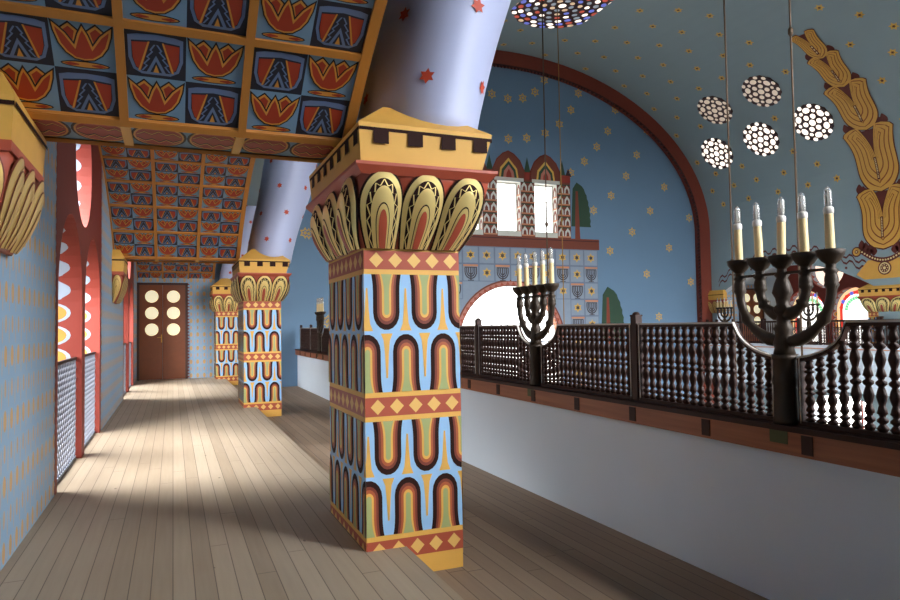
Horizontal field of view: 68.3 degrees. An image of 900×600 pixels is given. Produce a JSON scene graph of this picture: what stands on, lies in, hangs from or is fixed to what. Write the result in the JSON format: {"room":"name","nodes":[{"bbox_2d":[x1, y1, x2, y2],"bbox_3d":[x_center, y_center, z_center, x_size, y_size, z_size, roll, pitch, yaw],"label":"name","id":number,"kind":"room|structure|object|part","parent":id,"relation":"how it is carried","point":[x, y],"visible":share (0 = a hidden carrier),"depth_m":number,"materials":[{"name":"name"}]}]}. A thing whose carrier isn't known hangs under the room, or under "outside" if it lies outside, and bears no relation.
{"room":"house of worship","nodes":[
{"label":"house of worship","id":0,"kind":"room"},
{"bbox_2d":[0,141,136,570],"bbox_3d":[-4.608,-0.826,7.929,0.400,5.400,25.900,0,-2,-23],"label":"wall","id":1,"kind":"structure","parent":0,"point":[27,277],"depth_m":5.27,"materials":[{"name":"blue paint"}]},
{"bbox_2d":[0,72,47,255],"bbox_3d":[-2.655,-0.780,4.046,0.213,0.950,1.048,0,-2,-23],"label":"corbel","id":2,"kind":"object","parent":1,"relation":"attached to","point":[23,147],"visible":1,"depth_m":3.83,"materials":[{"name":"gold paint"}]},
{"bbox_2d":[54,142,101,495],"bbox_3d":[-4.632,-0.285,7.992,0.404,4.336,4.260,0,-2,-23],"label":"window","id":3,"kind":"structure","parent":1,"relation":"in","point":[78,294],"depth_m":7.87,"materials":[{"name":"brown wood"}]},
{"bbox_2d":[112,249,127,303],"bbox_3d":[-6.072,-0.413,12.234,0.213,0.950,1.048,0,-2,-23],"label":"corbel","id":4,"kind":"object","parent":1,"relation":"attached to","point":[119,263],"visible":1,"depth_m":11.80,"materials":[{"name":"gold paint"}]},
{"bbox_2d":[123,262,133,394],"bbox_3d":[-8.087,0.086,16.273,0.404,4.336,4.260,0,-2,-23],"label":"window","id":5,"kind":"structure","parent":1,"relation":"in","point":[128,300],"depth_m":16.20,"materials":[{"name":"brown wood"}]},
{"bbox_2d":[126,256,235,261],"bbox_3d":[-5.230,-1.144,12.797,2.200,0.772,0.590,0,-2,-23],"label":"trim","id":6,"kind":"structure","parent":1,"relation":"attached to","point":[127,256],"depth_m":12.81,"materials":[{"name":"orange wood"}]},
{"bbox_2d":[25,108,341,158],"bbox_3d":[-1.848,-1.507,4.692,2.200,0.772,0.570,0,-2,-23],"label":"ceiling beam","id":7,"kind":"structure","parent":1,"relation":"attached to","point":[48,128],"depth_m":4.66,"materials":[{"name":"orange wood"}]},
{"bbox_2d":[127,260,234,279],"bbox_3d":[-6.935,-1.389,16.885,2.200,1.655,8.394,0,-2,-23],"label":"ceiling","id":8,"kind":"structure","parent":0,"point":[145,268],"depth_m":20.03,"materials":[{"name":"multicoloured paint"}]},
{"bbox_2d":[44,136,323,260],"bbox_3d":[-3.549,-1.752,8.770,2.200,1.655,8.394,0,-2,-23],"label":"ceiling","id":9,"kind":"structure","parent":0,"point":[165,202],"depth_m":11.26,"materials":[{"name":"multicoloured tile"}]},
{"bbox_2d":[0,0,387,145],"bbox_3d":[-0.152,-2.126,0.628,2.200,1.674,8.494,0,-2,-23],"label":"ceiling","id":10,"kind":"structure","parent":0,"point":[285,66],"depth_m":4.08,"materials":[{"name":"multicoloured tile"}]},
{"bbox_2d":[0,377,463,599],"bbox_3d":[-3.448,1.972,8.288,2.920,0.200,25.900,0,-2,-23],"label":"floor","id":11,"kind":"structure","parent":0,"point":[186,491],"depth_m":5.14,"materials":[{"name":"brown wood"}]},
{"bbox_2d":[247,158,264,205],"bbox_3d":[-1.873,-3.057,9.170,1.200,0.970,25.900,0,-2,-23],"label":"wall","id":12,"kind":"structure","parent":0,"point":[253,194],"depth_m":17.30,"materials":[{"name":"paint"}]},
{"bbox_2d":[233,385,630,599],"bbox_3d":[-2.923,2.173,8.497,4.050,0.200,25.900,0,-2,-23],"label":"floor","id":13,"kind":"structure","parent":0,"point":[500,563],"depth_m":4.73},
{"bbox_2d":[209,205,255,384],"bbox_3d":[-6.109,-0.887,20.720,2.621,6.950,1.190,0,-2,-23],"label":"column","id":14,"kind":"structure","parent":13,"relation":"on","point":[224,307],"depth_m":20.05,"materials":[{"name":"multicoloured paint"}]},
{"bbox_2d":[230,159,316,416],"bbox_3d":[-3.095,-1.206,13.625,2.621,6.950,1.700,0,-2,-23],"label":"column","id":15,"kind":"structure","parent":13,"relation":"on","point":[260,279],"depth_m":12.80,"materials":[{"name":"multicoloured paint"}]},
{"bbox_2d":[306,0,510,570],"bbox_3d":[0.260,-1.571,5.455,2.621,6.950,1.700,0,-2,-23],"label":"column","id":16,"kind":"structure","parent":13,"relation":"on","point":[394,205],"depth_m":4.59,"materials":[{"name":"multicoloured paint"}]},
{"bbox_2d":[137,66,753,400],"bbox_3d":[2.178,-1.224,25.039,26.100,17.300,0.400,0,-2,-23],"label":"wall","id":17,"kind":"structure","parent":0,"point":[667,291],"depth_m":26.50,"materials":[{"name":"blue paint"}]},
{"bbox_2d":[137,282,187,380],"bbox_3d":[-8.709,0.941,20.121,1.420,2.930,0.114,0,-2,-23],"label":"door","id":18,"kind":"structure","parent":17,"relation":"in","point":[162,308],"depth_m":20.10,"materials":[{"name":"brown wood"}]},
{"bbox_3d":[-8.980,0.895,19.987,0.370,0.370,0.015,0,-2,-23],"label":"round pane","id":19,"kind":"part","parent":18,"relation":"part of","materials":[{"name":"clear glass"}]},
{"bbox_3d":[-8.988,0.396,20.007,0.370,0.370,0.015,0,-2,-23],"label":"round pane","id":20,"kind":"part","parent":18,"relation":"part of","materials":[{"name":"white glass"}]},
{"bbox_3d":[-8.996,-0.104,20.026,0.370,0.370,0.015,0,-2,-23],"label":"round pane","id":21,"kind":"part","parent":18,"relation":"part of","materials":[{"name":"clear glass"}]},
{"bbox_3d":[-8.423,0.896,20.220,0.370,0.370,0.015,0,-2,-23],"label":"round pane","id":22,"kind":"part","parent":18,"relation":"part of","materials":[{"name":"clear glass"}]},
{"bbox_3d":[-8.431,0.396,20.239,0.370,0.370,0.015,0,-2,-23],"label":"round pane","id":23,"kind":"part","parent":18,"relation":"part of","materials":[{"name":"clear glass"}]},
{"bbox_3d":[-8.438,-0.103,20.258,0.370,0.370,0.015,0,-2,-23],"label":"round pane","id":24,"kind":"part","parent":18,"relation":"part of","materials":[{"name":"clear glass"}]},
{"bbox_2d":[188,284,189,376],"bbox_3d":[-8.047,0.938,20.455,0.060,2.902,0.001,0,-2,-23],"label":"door frame","id":25,"kind":"structure","parent":17,"relation":"attached to","point":[188,284],"depth_m":20.45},
{"bbox_2d":[476,211,482,228],"bbox_3d":[0.676,-3.534,24.488,1.000,1.880,0.350,0,-2,-23],"label":"window","id":26,"kind":"structure","parent":17,"relation":"in","point":[480,224],"depth_m":24.60,"materials":[{"name":"white glass"}]},
{"bbox_2d":[300,77,693,386],"bbox_3d":[2.246,-2.428,24.878,17.586,12.628,0.036,0,-2,-23],"label":"mural","id":27,"kind":"object","parent":17,"relation":"attached to","point":[481,264],"depth_m":25.56,"materials":[{"name":"paint"}]},
{"bbox_2d":[497,182,520,230],"bbox_3d":[2.152,-3.533,25.104,1.000,1.880,0.350,0,-2,-23],"label":"window","id":28,"kind":"structure","parent":17,"relation":"in","point":[508,194],"depth_m":25.28,"materials":[{"name":"white glass"}]},
{"bbox_2d":[460,280,563,381],"bbox_3d":[2.229,1.438,24.913,4.680,4.370,0.371,0,-2,-23],"label":"window","id":29,"kind":"structure","parent":17,"relation":"in","point":[494,304],"depth_m":24.95,"materials":[{"name":"glass"}]},
{"bbox_2d":[534,185,557,232],"bbox_3d":[3.629,-3.532,25.720,1.000,1.880,0.350,0,-2,-23],"label":"window","id":30,"kind":"structure","parent":17,"relation":"in","point":[539,190],"depth_m":25.89,"materials":[{"name":"white glass"}]},
{"bbox_2d":[491,50,714,403],"bbox_3d":[2.335,-0.931,24.663,18.760,16.680,0.370,0,-2,-23],"label":"trim","id":31,"kind":"structure","parent":17,"relation":"attached to","point":[503,59],"depth_m":27.49,"materials":[{"name":"brown paint"}]},
{"bbox_2d":[739,288,763,340],"bbox_3d":[13.341,1.056,29.315,1.400,3.130,0.114,0,-2,-23],"label":"door","id":32,"kind":"structure","parent":17,"relation":"in","point":[752,304],"depth_m":29.34,"materials":[{"name":"brown wood"}]},
{"bbox_3d":[13.057,-0.089,29.226,0.370,0.370,0.015,0,-2,-23],"label":"round pane","id":33,"kind":"part","parent":32,"relation":"part of","materials":[{"name":"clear glass"}]},
{"bbox_3d":[13.613,0.410,29.435,0.370,0.370,0.015,0,-2,-23],"label":"round pane","id":34,"kind":"part","parent":32,"relation":"part of","materials":[{"name":"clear glass"}]},
{"bbox_3d":[13.621,0.910,29.416,0.370,0.370,0.015,0,-2,-23],"label":"round pane","id":35,"kind":"part","parent":32,"relation":"part of","materials":[{"name":"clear glass"}]},
{"bbox_2d":[282,386,768,599],"bbox_3d":[-2.273,2.473,8.755,5.450,0.400,25.900,0,-2,-23],"label":"floor","id":36,"kind":"structure","parent":0,"point":[631,567],"depth_m":5.71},
{"bbox_2d":[297,355,899,599],"bbox_3d":[0.095,1.755,9.770,0.200,1.040,25.890,0,-2,-23],"label":"wall","id":37,"kind":"structure","parent":0,"point":[772,525],"depth_m":5.03,"materials":[{"name":"white paint"}]},
{"bbox_2d":[295,349,899,476],"bbox_3d":[0.037,1.153,9.767,0.260,0.185,25.880,0,-2,-23],"label":"beam","id":38,"kind":"structure","parent":37,"relation":"on","point":[868,453],"depth_m":4.86,"materials":[{"name":"brown wood"}]},
{"bbox_2d":[301,328,309,350],"bbox_3d":[-4.451,1.204,20.511,0.069,0.685,1.560,0,-2,-23],"label":"balustrade panel","id":39,"kind":"object","parent":38,"relation":"on","point":[305,332],"visible":0.95,"depth_m":20.49,"materials":[{"name":"brown wood"}]},
{"bbox_2d":[310,328,317,351],"bbox_3d":[-3.853,1.139,19.078,0.069,0.685,1.367,0,-2,-23],"label":"balustrade panel","id":40,"kind":"object","parent":38,"relation":"on","point":[313,331],"visible":0.69,"depth_m":19.25,"materials":[{"name":"brown wood"}]},
{"bbox_2d":[315,297,325,356],"bbox_3d":[-3.590,0.748,18.369,0.170,1.634,0.890,0,-2,-23],"label":"menorah","id":41,"kind":"object","parent":38,"relation":"on","point":[320,312],"visible":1,"depth_m":18.28,"materials":[{"name":"brown metal"}]},
{"bbox_2d":[317,298,320,314],"bbox_3d":[-3.598,0.189,18.390,0.170,0.514,0.170,0,-2,-23],"label":"candle","id":42,"kind":"object","parent":41,"relation":"on","point":[319,309],"depth_m":18.36,"materials":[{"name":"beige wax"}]},
{"bbox_3d":[-3.592,0.587,18.375,0.090,0.343,0.448,0,-2,-23],"label":"arm","id":43,"kind":"part","parent":41,"relation":"part of","materials":[{"name":"brown metal"}]},
{"bbox_3d":[-3.587,0.925,18.362,0.170,1.040,0.170,0,-2,-23],"label":"stem","id":44,"kind":"part","parent":41,"relation":"part of","materials":[{"name":"brown metal"}]},
{"bbox_3d":[-3.591,0.676,18.371,0.090,0.522,0.808,0,-2,-23],"label":"arm","id":45,"kind":"part","parent":41,"relation":"part of","materials":[{"name":"brown metal"}]},
{"bbox_2d":[320,297,325,314],"bbox_3d":[-3.460,0.174,18.058,0.170,0.514,0.170,0,-2,-23],"label":"candle","id":46,"kind":"object","parent":41,"relation":"on","point":[322,312],"depth_m":18.03,"materials":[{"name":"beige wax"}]},
{"bbox_2d":[321,328,328,353],"bbox_3d":[-3.212,1.071,17.540,0.069,0.685,1.617,0,-2,-23],"label":"balustrade panel","id":47,"kind":"object","parent":38,"relation":"on","point":[325,336],"visible":0.52,"depth_m":17.82,"materials":[{"name":"brown wood"}]},
{"bbox_2d":[460,325,475,375],"bbox_3d":[0.060,0.719,9.699,0.069,0.685,1.610,0,-2,-23],"label":"balustrade panel","id":48,"kind":"object","parent":38,"relation":"on","point":[467,333],"visible":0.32,"depth_m":9.22,"materials":[{"name":"brown wood"}]},
{"bbox_2d":[474,318,481,375],"bbox_3d":[0.386,0.632,8.917,0.076,0.780,0.080,0,-2,-23],"label":"railing post","id":49,"kind":"object","parent":38,"relation":"on","point":[478,321],"visible":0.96,"depth_m":8.90,"materials":[{"name":"brown wood"}]},
{"bbox_2d":[478,325,529,383],"bbox_3d":[0.683,0.652,8.206,0.069,0.685,1.447,0,-2,-23],"label":"balustrade panel","id":50,"kind":"object","parent":38,"relation":"on","point":[501,366],"visible":0.93,"depth_m":8.19,"materials":[{"name":"brown wood"}]},
{"bbox_2d":[512,247,558,396],"bbox_3d":[0.962,0.260,7.460,0.170,1.634,0.890,0,-2,-23],"label":"menorah","id":51,"kind":"object","parent":38,"relation":"on","point":[534,316],"visible":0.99,"depth_m":7.40,"materials":[{"name":"brown metal"}]},
{"bbox_2d":[512,254,522,294],"bbox_3d":[0.815,-0.285,7.814,0.170,0.514,0.170,0,-2,-23],"label":"candle","id":52,"kind":"object","parent":51,"relation":"on","point":[517,291],"depth_m":7.79,"materials":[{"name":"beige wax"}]},
{"bbox_2d":[520,253,530,294],"bbox_3d":[0.884,-0.292,7.648,0.170,0.514,0.170,0,-2,-23],"label":"candle","id":53,"kind":"object","parent":51,"relation":"on","point":[523,289],"depth_m":7.63,"materials":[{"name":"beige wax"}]},
{"bbox_2d":[527,251,538,293],"bbox_3d":[0.953,-0.300,7.482,0.170,0.514,0.170,0,-2,-23],"label":"candle","id":54,"kind":"object","parent":51,"relation":"on","point":[530,288],"depth_m":7.45,"materials":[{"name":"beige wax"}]},
{"bbox_3d":[0.964,0.436,7.454,0.170,1.040,0.170,0,-2,-23],"label":"stem","id":55,"kind":"part","parent":51,"relation":"part of","materials":[{"name":"brown metal"}]},
{"bbox_3d":[0.959,0.098,7.466,0.090,0.343,0.448,0,-2,-23],"label":"arm","id":56,"kind":"part","parent":51,"relation":"part of","materials":[{"name":"brown metal"}]},
{"bbox_3d":[0.961,0.188,7.463,0.090,0.522,0.808,0,-2,-23],"label":"arm","id":57,"kind":"part","parent":51,"relation":"part of","materials":[{"name":"brown metal"}]},
{"bbox_2d":[535,249,546,292],"bbox_3d":[1.022,-0.307,7.316,0.170,0.513,0.170,0,-2,-23],"label":"candle","id":58,"kind":"object","parent":51,"relation":"on","point":[540,287],"depth_m":7.30,"materials":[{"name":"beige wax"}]},
{"bbox_2d":[544,247,558,291],"bbox_3d":[1.091,-0.315,7.150,0.170,0.514,0.170,0,-2,-23],"label":"candle","id":59,"kind":"object","parent":51,"relation":"on","point":[551,286],"depth_m":7.13,"materials":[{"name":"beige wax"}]},
{"bbox_2d":[540,323,632,399],"bbox_3d":[1.334,0.582,6.645,0.069,0.685,1.587,0,-2,-23],"label":"balustrade panel","id":60,"kind":"object","parent":38,"relation":"on","point":[556,369],"visible":0.97,"depth_m":6.52,"materials":[{"name":"brown wood"}]},
{"bbox_2d":[630,312,641,400],"bbox_3d":[1.656,0.495,5.874,0.076,0.780,0.080,0,-2,-23],"label":"railing post","id":61,"kind":"object","parent":38,"relation":"on","point":[635,318],"visible":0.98,"depth_m":5.85,"materials":[{"name":"brown wood"}]},
{"bbox_2d":[637,322,773,420],"bbox_3d":[1.949,0.516,5.170,0.069,0.685,1.432,0,-2,-23],"label":"balustrade panel","id":62,"kind":"object","parent":38,"relation":"on","point":[645,374],"visible":0.98,"depth_m":5.12,"materials":[{"name":"brown wood"}]},
{"bbox_2d":[726,186,845,444],"bbox_3d":[2.225,0.124,4.431,0.170,1.634,0.890,0,-2,-23],"label":"menorah","id":63,"kind":"object","parent":38,"relation":"on","point":[784,379],"visible":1,"depth_m":4.37,"materials":[{"name":"brown metal"}]},
{"bbox_2d":[726,206,748,273],"bbox_3d":[2.078,-0.421,4.785,0.170,0.514,0.170,0,-2,-23],"label":"candle","id":64,"kind":"object","parent":63,"relation":"on","point":[739,265],"depth_m":4.76,"materials":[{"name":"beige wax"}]},
{"bbox_2d":[746,202,770,271],"bbox_3d":[2.148,-0.428,4.619,0.170,0.514,0.170,0,-2,-23],"label":"candle","id":65,"kind":"object","parent":63,"relation":"on","point":[759,263],"depth_m":4.60,"materials":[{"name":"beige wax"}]},
{"bbox_2d":[767,197,792,268],"bbox_3d":[2.217,-0.435,4.453,0.170,0.514,0.170,0,-2,-23],"label":"candle","id":66,"kind":"object","parent":63,"relation":"on","point":[782,260],"depth_m":4.42,"materials":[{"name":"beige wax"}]},
{"bbox_3d":[2.223,-0.037,4.437,0.090,0.343,0.448,0,-2,-23],"label":"arm","id":67,"kind":"part","parent":63,"relation":"part of","materials":[{"name":"brown metal"}]},
{"bbox_3d":[2.228,0.301,4.424,0.170,1.040,0.170,0,-2,-23],"label":"stem","id":68,"kind":"part","parent":63,"relation":"part of","materials":[{"name":"brown metal"}]},
{"bbox_3d":[2.224,0.052,4.434,0.090,0.522,0.808,0,-2,-23],"label":"arm","id":69,"kind":"part","parent":63,"relation":"part of","materials":[{"name":"brown metal"}]},
{"bbox_2d":[790,193,817,266],"bbox_3d":[2.286,-0.443,4.287,0.170,0.513,0.170,0,-2,-23],"label":"candle","id":70,"kind":"object","parent":63,"relation":"on","point":[804,258],"depth_m":4.27,"materials":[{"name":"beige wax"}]},
{"bbox_2d":[815,186,845,264],"bbox_3d":[2.355,-0.451,4.121,0.170,0.514,0.170,0,-2,-23],"label":"candle","id":71,"kind":"object","parent":63,"relation":"on","point":[831,255],"depth_m":4.10,"materials":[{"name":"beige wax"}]},
{"bbox_2d":[796,319,899,440],"bbox_3d":[2.591,0.447,3.632,0.069,0.685,1.552,0,-2,-23],"label":"balustrade panel","id":72,"kind":"object","parent":38,"relation":"on","point":[805,366],"visible":1,"depth_m":3.98,"materials":[{"name":"brown wood"}]},
{"bbox_2d":[496,0,899,231],"bbox_3d":[7.161,-6.738,13.104,19.300,6.650,25.900,0,-2,-23],"label":"vault","id":73,"kind":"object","parent":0,"point":[665,56],"visible":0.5,"depth_m":22.92,"materials":[{"name":"blue paint"}]},
{"bbox_2d":[541,0,549,341],"bbox_3d":[2.494,-3.854,17.404,0.180,10.960,0.171,0,-2,-23],"label":"hanging rod","id":74,"kind":"object","parent":73,"relation":"hanging from","point":[546,222],"visible":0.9,"depth_m":17.39,"materials":[{"name":"brown metal"}]},
{"bbox_2d":[557,2,564,323],"bbox_3d":[3.092,-3.899,18.567,0.180,11.121,0.171,0,-2,-23],"label":"hanging rod","id":75,"kind":"object","parent":73,"relation":"hanging from","point":[557,2],"visible":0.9,"depth_m":18.55,"materials":[{"name":"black metal"}]},
{"bbox_2d":[511,0,612,27],"bbox_3d":[3.583,-9.408,21.166,3.338,0.123,3.337,0,-2,-23],"label":"window","id":76,"kind":"structure","parent":73,"relation":"attached to","point":[528,12],"depth_m":21.56,"materials":[{"name":"multicoloured glass"}]},
{"bbox_2d":[697,96,732,123],"bbox_3d":[9.947,-7.129,24.922,1.105,0.889,1.360,0,-2,-23],"label":"window","id":77,"kind":"structure","parent":73,"relation":"attached to","point":[713,109],"depth_m":24.89,"materials":[{"name":"white glass"}]},
{"bbox_2d":[701,138,733,168],"bbox_3d":[10.636,-5.841,26.432,0.895,1.152,1.401,0,-2,-23],"label":"window","id":78,"kind":"structure","parent":73,"relation":"attached to","point":[714,150],"depth_m":26.41,"materials":[{"name":"white glass"}]},
{"bbox_2d":[723,0,736,378],"bbox_3d":[4.323,-4.029,10.421,0.180,10.718,0.171,0,-2,-23],"label":"hanging rod","id":79,"kind":"object","parent":73,"relation":"hanging from","point":[723,0],"visible":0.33,"depth_m":10.34,"materials":[{"name":"brown metal"}]},
{"bbox_2d":[743,122,779,155],"bbox_3d":[11.460,-5.929,24.459,0.895,1.152,1.401,0,-2,-23],"label":"window","id":80,"kind":"structure","parent":73,"relation":"attached to","point":[760,138],"depth_m":24.41,"materials":[{"name":"white glass"}]},
{"bbox_2d":[742,75,781,106],"bbox_3d":[10.770,-7.218,22.949,1.105,0.889,1.360,0,-2,-23],"label":"window","id":81,"kind":"structure","parent":73,"relation":"attached to","point":[759,90],"depth_m":22.90,"materials":[{"name":"white glass"}]},
{"bbox_2d":[788,0,802,355],"bbox_3d":[4.777,-4.078,9.333,0.180,10.718,0.171,0,-2,-23],"label":"hanging rod","id":82,"kind":"object","parent":73,"relation":"hanging from","point":[790,29],"visible":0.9,"depth_m":9.25,"materials":[{"name":"brown metal"}]},
{"bbox_3d":[4.782,-3.769,9.321,0.073,0.140,0.069,0,-2,-23],"label":"knob","id":83,"kind":"part","parent":82,"relation":"part of","materials":[{"name":"metal"}]},
{"bbox_2d":[792,104,833,140],"bbox_3d":[12.287,-6.018,22.476,0.895,1.152,1.401,0,-2,-23],"label":"window","id":84,"kind":"structure","parent":73,"relation":"attached to","point":[814,122],"depth_m":22.42,"materials":[{"name":"white glass"}]},
{"bbox_2d":[745,268,776,283],"bbox_3d":[17.573,-2.153,17.422,3.150,1.900,25.630,0,-2,-23],"label":"ceiling","id":85,"kind":"structure","parent":0,"point":[751,280],"depth_m":29.12,"materials":[{"name":"grey paint"}]},
{"bbox_2d":[764,271,776,333],"bbox_3d":[19.113,-0.710,17.820,0.400,5.600,25.900,0,-2,-23],"label":"wall","id":86,"kind":"structure","parent":0,"point":[770,281],"depth_m":29.26,"materials":[{"name":"grey paint"}]},
{"bbox_2d":[787,265,868,345],"bbox_3d":[15.367,0.130,26.793,0.404,4.336,4.260,0,-2,-23],"label":"window","id":87,"kind":"structure","parent":86,"relation":"in","point":[848,306],"depth_m":26.59,"materials":[{"name":"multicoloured glass"}]},
{"bbox_3d":[15.123,0.959,27.782,0.012,2.750,1.800,0,-2,-23],"label":"stained glass","id":88,"kind":"part","parent":87,"relation":"part of","materials":[{"name":"white glass"}]},
{"bbox_3d":[15.495,-1.257,26.909,0.001,1.560,1.560,0,-2,-23],"label":"glass","id":89,"kind":"part","parent":87,"relation":"part of","materials":[{"name":"white glass"}]},
{"bbox_3d":[15.923,0.874,25.864,0.012,2.750,1.800,0,-2,-23],"label":"stained glass","id":90,"kind":"part","parent":87,"relation":"part of","materials":[{"name":"white glass"}]},
{"bbox_2d":[704,343,899,395],"bbox_3d":[15.928,2.012,16.153,0.840,1.530,25.500,0,-2,-23],"label":"wall","id":91,"kind":"structure","parent":0,"point":[807,349],"depth_m":22.62,"materials":[{"name":"white paint"}]},
{"bbox_2d":[706,319,718,340],"bbox_3d":[10.874,1.285,27.513,0.080,0.950,0.600,0,-2,-23],"label":"balustrade panel","id":92,"kind":"object","parent":91,"relation":"on","point":[716,320],"visible":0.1,"depth_m":27.31,"materials":[{"name":"brown wood"}]},
{"bbox_2d":[716,297,732,340],"bbox_3d":[11.133,0.814,26.894,0.170,1.834,0.890,0,-2,-23],"label":"menorah","id":93,"kind":"object","parent":91,"relation":"on","point":[724,315],"visible":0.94,"depth_m":26.85,"materials":[{"name":"brown metal"}]},
{"bbox_3d":[11.129,0.553,26.904,0.090,0.343,0.448,0,-2,-23],"label":"arm","id":94,"kind":"part","parent":93,"relation":"part of","materials":[{"name":"brown metal"}]},
{"bbox_3d":[11.130,0.642,26.900,0.090,0.522,0.808,0,-2,-23],"label":"arm","id":95,"kind":"part","parent":93,"relation":"part of","materials":[{"name":"brown metal"}]},
{"bbox_3d":[11.134,0.891,26.891,0.170,1.040,0.170,0,-2,-23],"label":"stem","id":96,"kind":"part","parent":93,"relation":"part of","materials":[{"name":"brown metal"}]},
{"bbox_2d":[732,319,762,343],"bbox_3d":[11.578,1.209,25.826,0.080,0.950,1.500,0,-2,-23],"label":"balustrade panel","id":97,"kind":"object","parent":91,"relation":"on","point":[761,321],"visible":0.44,"depth_m":25.68,"materials":[{"name":"brown wood"}]},
{"bbox_2d":[763,318,799,343],"bbox_3d":[12.175,1.145,24.397,0.080,0.950,1.560,0,-2,-23],"label":"balustrade panel","id":98,"kind":"object","parent":91,"relation":"on","point":[798,319],"visible":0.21,"depth_m":24.70,"materials":[{"name":"brown wood"}]},
{"bbox_2d":[798,292,819,344],"bbox_3d":[12.614,0.655,23.344,0.170,1.834,0.890,0,-2,-23],"label":"menorah","id":99,"kind":"object","parent":91,"relation":"on","point":[808,314],"visible":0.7,"depth_m":23.21,"materials":[{"name":"brown metal"}]},
{"bbox_3d":[12.615,0.732,23.341,0.170,1.040,0.170,0,-2,-23],"label":"stem","id":100,"kind":"part","parent":99,"relation":"part of","materials":[{"name":"brown metal"}]},
{"bbox_3d":[12.610,0.394,23.354,0.090,0.343,0.448,0,-2,-23],"label":"arm","id":101,"kind":"part","parent":99,"relation":"part of","materials":[{"name":"brown metal"}]},
{"bbox_3d":[12.612,0.483,23.350,0.090,0.522,0.808,0,-2,-23],"label":"arm","id":102,"kind":"part","parent":99,"relation":"part of","materials":[{"name":"brown metal"}]},
{"bbox_2d":[815,292,819,305],"bbox_3d":[12.742,-0.019,23.037,0.170,0.514,0.170,0,-2,-23],"label":"candle","id":103,"kind":"object","parent":99,"relation":"on","point":[817,304],"depth_m":23.02,"materials":[{"name":"beige wax"}]},
{"bbox_2d":[818,316,878,345],"bbox_3d":[13.183,1.037,21.981,0.080,0.950,2.160,0,-2,-23],"label":"balustrade panel","id":104,"kind":"object","parent":91,"relation":"on","point":[820,342],"visible":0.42,"depth_m":22.39,"materials":[{"name":"brown wood"}]},
{"bbox_2d":[879,316,899,345],"bbox_3d":[14.179,0.930,19.593,0.080,0.950,2.980,0,-2,-23],"label":"balustrade panel","id":105,"kind":"object","parent":91,"relation":"on","point":[880,317],"visible":0.31,"depth_m":20.78,"materials":[{"name":"brown wood"}]},
{"bbox_2d":[710,205,899,431],"bbox_3d":[16.104,1.661,16.459,0.300,10.450,25.900,0,-2,-23],"label":"wall","id":106,"kind":"structure","parent":0,"point":[848,231],"depth_m":23.68,"materials":[{"name":"blue paint"}]},
{"bbox_2d":[708,290,726,312],"bbox_3d":[11.122,0.068,27.736,0.213,0.950,1.048,0,-2,-23],"label":"corbel","id":107,"kind":"object","parent":106,"relation":"attached to","point":[713,295],"visible":0.77,"depth_m":27.65,"materials":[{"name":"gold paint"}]},
{"bbox_2d":[719,245,865,285],"bbox_3d":[12.490,-1.336,24.715,0.001,1.368,6.600,0,-2,-23],"label":"trim","id":108,"kind":"structure","parent":106,"relation":"attached to","point":[848,255],"depth_m":24.16,"materials":[{"name":"paint"}]},
{"bbox_2d":[792,29,899,279],"bbox_3d":[12.283,-4.412,20.722,3.443,7.429,2.180,0,-2,-23],"label":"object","id":109,"kind":"structure","parent":106,"relation":"attached to","point":[874,151],"depth_m":21.11,"materials":[{"name":"gold metal"}]},
{"bbox_2d":[825,395,866,428],"bbox_3d":[13.612,4.407,22.725,0.030,2.320,2.100,0,-2,-23],"label":"window","id":110,"kind":"structure","parent":106,"relation":"in","point":[850,403],"depth_m":22.68,"materials":[{"name":"white glass"}]},
{"bbox_3d":[13.611,4.441,22.723,0.025,2.250,2.100,0,-2,-23],"label":"frame","id":111,"kind":"part","parent":110,"relation":"part of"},
{"bbox_3d":[17.710,2.286,17.101,3.140,0.400,25.900,0,-2,-23],"label":"floor","id":112,"kind":"structure","parent":0,"visible":0},
{"bbox_2d":[857,284,899,342],"bbox_3d":[14.294,0.982,21.390,1.041,3.240,1.700,0,-2,-23],"label":"column","id":113,"kind":"structure","parent":112,"relation":"on","point":[881,298],"depth_m":21.38,"materials":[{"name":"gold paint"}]}
]}

